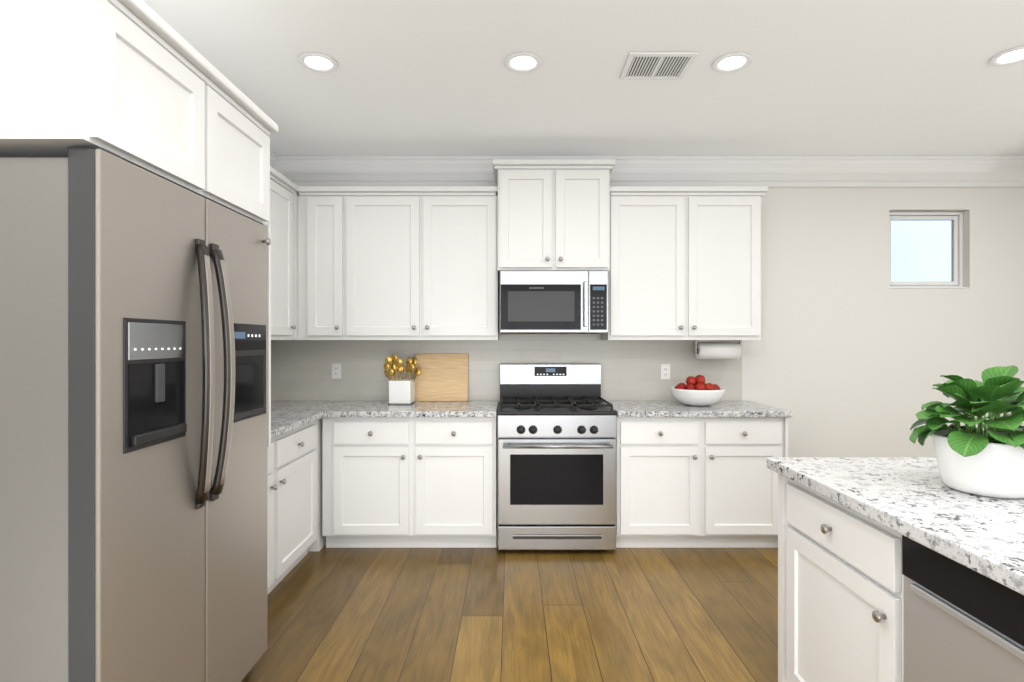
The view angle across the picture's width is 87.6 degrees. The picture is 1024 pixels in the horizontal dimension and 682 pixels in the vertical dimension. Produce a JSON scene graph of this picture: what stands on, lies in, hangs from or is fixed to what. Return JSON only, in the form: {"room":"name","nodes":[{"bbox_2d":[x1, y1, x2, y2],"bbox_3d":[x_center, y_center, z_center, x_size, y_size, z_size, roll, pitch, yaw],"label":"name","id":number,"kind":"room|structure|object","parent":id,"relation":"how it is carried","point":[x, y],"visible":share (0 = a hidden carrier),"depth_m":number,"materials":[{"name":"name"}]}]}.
{"room":"kitchen","nodes":[
{"label":"kitchen","id":0,"kind":"room"},
{"bbox_2d":[241,533,777,681],"bbox_3d":[1.380,1.416,0.730,6.740,0.100,6.960,0,0,0],"label":"floor","id":1,"kind":"structure","parent":0,"point":[497,615],"depth_m":2.65,"materials":[{"name":"brown wood"}]},
{"bbox_2d":[0,147,270,681],"bbox_3d":[-1.386,0.438,1.784,0.848,1.857,0.914,0,0,0],"label":"refrigerator","id":2,"kind":"object","parent":1,"relation":"on","point":[133,423],"visible":0.96,"depth_m":1.42,"materials":[{"name":"grey metal"}]},
{"bbox_2d":[0,0,277,446],"bbox_3d":[-1.423,0.216,1.794,0.827,2.300,1.040,0,0,0],"label":"upper cabinet","id":3,"kind":"object","parent":1,"relation":"on","point":[141,84],"visible":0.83,"depth_m":1.46,"materials":[{"name":"white wood"}]},
{"bbox_2d":[267,435,278,594],"bbox_3d":[-1.522,0.928,2.548,0.585,0.876,0.465,0,0,0],"label":"base cabinet","id":4,"kind":"object","parent":1,"relation":"on","point":[272,451],"depth_m":2.75,"materials":[{"name":"white wood"}]},
{"bbox_2d":[279,418,322,582],"bbox_3d":[-1.522,0.928,3.111,0.585,0.876,0.660,0,0,0],"label":"base cabinet","id":5,"kind":"object","parent":1,"relation":"on","point":[294,497],"depth_m":3.12,"materials":[{"name":"white wood"}]},
{"bbox_2d":[271,409,326,437],"bbox_3d":[-1.513,0.470,2.855,0.630,0.037,1.080,0,0,0],"label":"countertop","id":6,"kind":"structure","parent":5,"relation":"on","point":[286,416],"depth_m":3.16,"materials":[{"name":"stone"}]},
{"bbox_2d":[271,401,498,416],"bbox_3d":[-0.964,0.470,3.732,1.728,0.037,0.633,0,0,0],"label":"countertop","id":7,"kind":"structure","parent":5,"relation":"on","point":[334,408],"depth_m":3.58,"materials":[{"name":"stone"}]},
{"bbox_2d":[384,354,420,404],"bbox_3d":[-0.798,0.273,3.860,0.273,0.358,0.160,0,0,0],"label":"vase","id":8,"kind":"object","parent":7,"relation":"on","point":[401,391],"visible":1,"depth_m":3.81,"materials":[{"name":"white ceramic"}]},
{"bbox_2d":[415,353,467,400],"bbox_3d":[-0.530,0.274,4.014,0.400,0.358,0.062,0,0,0],"label":"cutting board","id":9,"kind":"object","parent":7,"relation":"on","point":[442,377],"visible":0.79,"depth_m":4.00,"materials":[{"name":"brown wood"}]},
{"bbox_2d":[322,415,497,547],"bbox_3d":[-0.666,0.928,3.722,1.127,0.876,0.616,0,0,0],"label":"base cabinet","id":10,"kind":"object","parent":1,"relation":"on","point":[409,482],"visible":1,"depth_m":3.46,"materials":[{"name":"white wood"}]},
{"bbox_2d":[497,364,616,550],"bbox_3d":[0.287,0.768,3.681,0.763,1.194,0.698,0,0,0],"label":"range","id":11,"kind":"object","parent":1,"relation":"on","point":[556,429],"visible":1,"depth_m":3.40,"materials":[{"name":"silver metal"}]},
{"bbox_2d":[616,416,787,547],"bbox_3d":[1.232,0.928,3.731,1.103,0.876,0.634,0,0,0],"label":"base cabinet","id":12,"kind":"object","parent":1,"relation":"on","point":[696,482],"visible":0.96,"depth_m":3.46,"materials":[{"name":"white wood"}]},
{"bbox_2d":[603,401,792,416],"bbox_3d":[1.238,0.470,3.735,1.123,0.037,0.629,0,0,0],"label":"countertop","id":13,"kind":"structure","parent":12,"relation":"on","point":[679,409],"depth_m":3.52,"materials":[{"name":"stone"}]},
{"bbox_2d":[670,375,724,405],"bbox_3d":[1.305,0.345,3.760,0.369,0.214,0.369,0,0,0],"label":"fruit bowl","id":14,"kind":"object","parent":13,"relation":"on","point":[697,390],"visible":1,"depth_m":3.67,"materials":[{"name":"white ceramic"}]},
{"bbox_2d":[778,473,885,681],"bbox_3d":[1.635,0.928,1.721,1.249,0.876,0.618,0,0,0],"label":"base cabinet","id":15,"kind":"object","parent":1,"relation":"on","point":[840,596],"depth_m":1.72,"materials":[{"name":"white wood"}]},
{"bbox_2d":[767,457,1023,594],"bbox_3d":[1.650,0.469,0.530,1.340,0.041,3.060,0,0,0],"label":"countertop","id":16,"kind":"structure","parent":15,"relation":"on","point":[917,499],"depth_m":1.46,"materials":[{"name":"stone"}]},
{"bbox_2d":[909,365,1023,498],"bbox_3d":[1.414,0.260,1.605,0.376,0.375,0.381,0,0,0],"label":"plant pot","id":17,"kind":"object","parent":16,"relation":"on","point":[971,458],"visible":1,"depth_m":1.55,"materials":[{"name":"white ceramic"}]},
{"bbox_2d":[886,527,902,681],"bbox_3d":[1.635,0.928,1.073,1.249,0.876,0.679,0,0,0],"label":"base cabinet","id":18,"kind":"object","parent":1,"relation":"on","point":[894,576],"depth_m":1.41,"materials":[{"name":"white wood"}]},
{"bbox_2d":[902,535,1023,681],"bbox_3d":[1.033,0.930,1.074,0.074,0.872,0.608,0,0,0],"label":"dishwasher","id":19,"kind":"object","parent":18,"relation":"in","point":[962,623],"visible":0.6,"depth_m":1.21,"materials":[{"name":"silver metal"}]},
{"bbox_2d":[142,0,1023,155],"bbox_3d":[1.380,-1.424,0.730,6.740,0.100,6.960,0,0,0],"label":"ceiling","id":20,"kind":"structure","parent":0,"point":[813,78],"depth_m":2.77,"materials":[{"name":"white paint"}]},
{"bbox_2d":[298,52,337,72],"bbox_3d":[-0.953,-1.368,2.630,0.188,0.010,0.188,0,0,0],"label":"recessed light","id":21,"kind":"object","parent":20,"relation":"in","point":[317,62],"visible":0.98,"depth_m":2.62,"materials":[{"name":"white plastic"}]},
{"bbox_2d":[504,52,541,72],"bbox_3d":[0.055,-1.368,2.630,0.188,0.010,0.188,0,0,0],"label":"recessed light","id":22,"kind":"object","parent":20,"relation":"in","point":[523,62],"visible":1,"depth_m":2.62,"materials":[{"name":"white"}]},
{"bbox_2d":[619,52,697,79],"bbox_3d":[0.723,-1.367,2.660,0.325,0.011,0.250,0,0,0],"label":"ceiling vent","id":23,"kind":"object","parent":20,"relation":"in","point":[657,65],"visible":0.96,"depth_m":2.65,"materials":[{"name":"white metal"}]},
{"bbox_2d":[712,52,752,72],"bbox_3d":[1.083,-1.368,2.630,0.188,0.010,0.188,0,0,0],"label":"recessed light","id":24,"kind":"object","parent":20,"relation":"in","point":[732,62],"visible":1,"depth_m":2.62,"materials":[{"name":"white plastic"}]},
{"bbox_2d":[989,46,1023,66],"bbox_3d":[2.416,-1.368,2.565,0.188,0.010,0.188,0,0,0],"label":"recessed light","id":25,"kind":"object","parent":20,"relation":"in","point":[1012,56],"visible":0.96,"depth_m":2.58,"materials":[{"name":"white"}]},
{"bbox_2d":[742,187,1023,456],"bbox_3d":[1.380,-0.004,4.135,6.740,2.740,0.150,0,0,0],"label":"wall","id":26,"kind":"structure","parent":0,"point":[850,353],"depth_m":4.06,"materials":[{"name":"white paint"}]},
{"bbox_2d":[270,150,277,170],"bbox_3d":[-1.789,-1.271,0.730,0.101,0.204,6.660,0,0,0],"label":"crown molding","id":27,"kind":"structure","parent":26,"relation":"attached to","point":[273,157],"depth_m":3.94,"materials":[{"name":"white wood"}]},
{"bbox_2d":[291,182,299,195],"bbox_3d":[-1.671,-0.542,3.882,0.331,1.070,0.350,0,0,0],"label":"upper cabinet","id":28,"kind":"object","parent":26,"relation":"attached to","point":[292,184],"depth_m":3.66,"materials":[{"name":"white wood"}]},
{"bbox_2d":[297,190,344,339],"bbox_3d":[-1.337,-0.524,3.893,0.331,1.034,0.327,0,0,0],"label":"upper cabinet","id":29,"kind":"object","parent":26,"relation":"attached to","point":[321,213],"depth_m":3.74,"materials":[{"name":"white wood"}]},
{"bbox_2d":[332,363,340,378],"bbox_3d":[-1.330,0.228,4.046,0.072,0.116,0.009,0,0,0],"label":"electrical outlet","id":30,"kind":"object","parent":26,"relation":"attached to","point":[336,370],"visible":1,"depth_m":4.04,"materials":[{"name":"white plastic"}]},
{"bbox_2d":[345,190,498,339],"bbox_3d":[-0.635,-0.524,3.893,1.072,1.034,0.327,0,0,0],"label":"upper cabinet","id":31,"kind":"object","parent":26,"relation":"attached to","point":[397,262],"depth_m":3.74,"materials":[{"name":"white wood"}]},
{"bbox_2d":[271,277,741,400],"bbox_3d":[-0.047,-0.022,4.054,3.584,1.024,0.008,0,0,0],"label":"backsplash","id":32,"kind":"structure","parent":26,"relation":"attached to","point":[301,370],"depth_m":4.03,"materials":[{"name":"tile"}]},
{"bbox_2d":[493,159,615,276],"bbox_3d":[0.287,-0.864,3.841,0.840,0.753,0.433,0,0,0],"label":"upper cabinet","id":33,"kind":"object","parent":26,"relation":"attached to","point":[553,214],"visible":1,"depth_m":3.67,"materials":[{"name":"white wood"}]},
{"bbox_2d":[500,271,607,333],"bbox_3d":[0.287,-0.268,3.826,0.740,0.428,0.460,0,0,0],"label":"microwave","id":34,"kind":"object","parent":33,"relation":"attached to","point":[553,302],"visible":1,"depth_m":3.64,"materials":[{"name":"silver metal"}]},
{"bbox_2d":[278,156,1023,186],"bbox_3d":[1.385,-1.271,4.009,6.210,0.204,0.100,0,0,0],"label":"crown molding","id":35,"kind":"structure","parent":26,"relation":"attached to","point":[888,171],"depth_m":4.01,"materials":[{"name":"white wood"}]},
{"bbox_2d":[661,364,669,379],"bbox_3d":[1.163,0.234,4.046,0.072,0.116,0.009,0,0,0],"label":"electrical outlet","id":36,"kind":"object","parent":26,"relation":"attached to","point":[665,371],"visible":1,"depth_m":4.04,"materials":[{"name":"white plastic"}]},
{"bbox_2d":[601,186,767,339],"bbox_3d":[1.230,-0.542,3.878,1.107,1.070,0.358,0,0,0],"label":"upper cabinet","id":37,"kind":"object","parent":26,"relation":"attached to","point":[685,262],"visible":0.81,"depth_m":3.74,"materials":[{"name":"white wood"}]},
{"bbox_2d":[694,340,741,358],"bbox_3d":[1.505,0.064,3.905,0.336,0.140,0.120,0,0,0],"label":"paper towel holder","id":38,"kind":"object","parent":37,"relation":"attached to","point":[717,350],"visible":1,"depth_m":3.86,"materials":[{"name":"white paper"}]},
{"bbox_2d":[889,212,968,288],"bbox_3d":[3.175,-0.699,4.114,0.606,0.596,0.101,0,0,0],"label":"window","id":39,"kind":"structure","parent":26,"relation":"in","point":[925,250],"depth_m":4.14,"materials":[{"name":"white"}]},
{"bbox_3d":[-1.915,-0.004,0.730,0.150,2.740,6.660,0,0,0],"label":"wall","id":40,"kind":"structure","parent":0,"visible":0},
{"bbox_2d":[267,170,298,339],"bbox_3d":[-1.669,-0.524,3.470,0.337,1.034,0.470,0,0,0],"label":"upper cabinet","id":41,"kind":"object","parent":40,"relation":"attached to","point":[284,195],"depth_m":3.53,"materials":[{"name":"white wood"}]}
]}

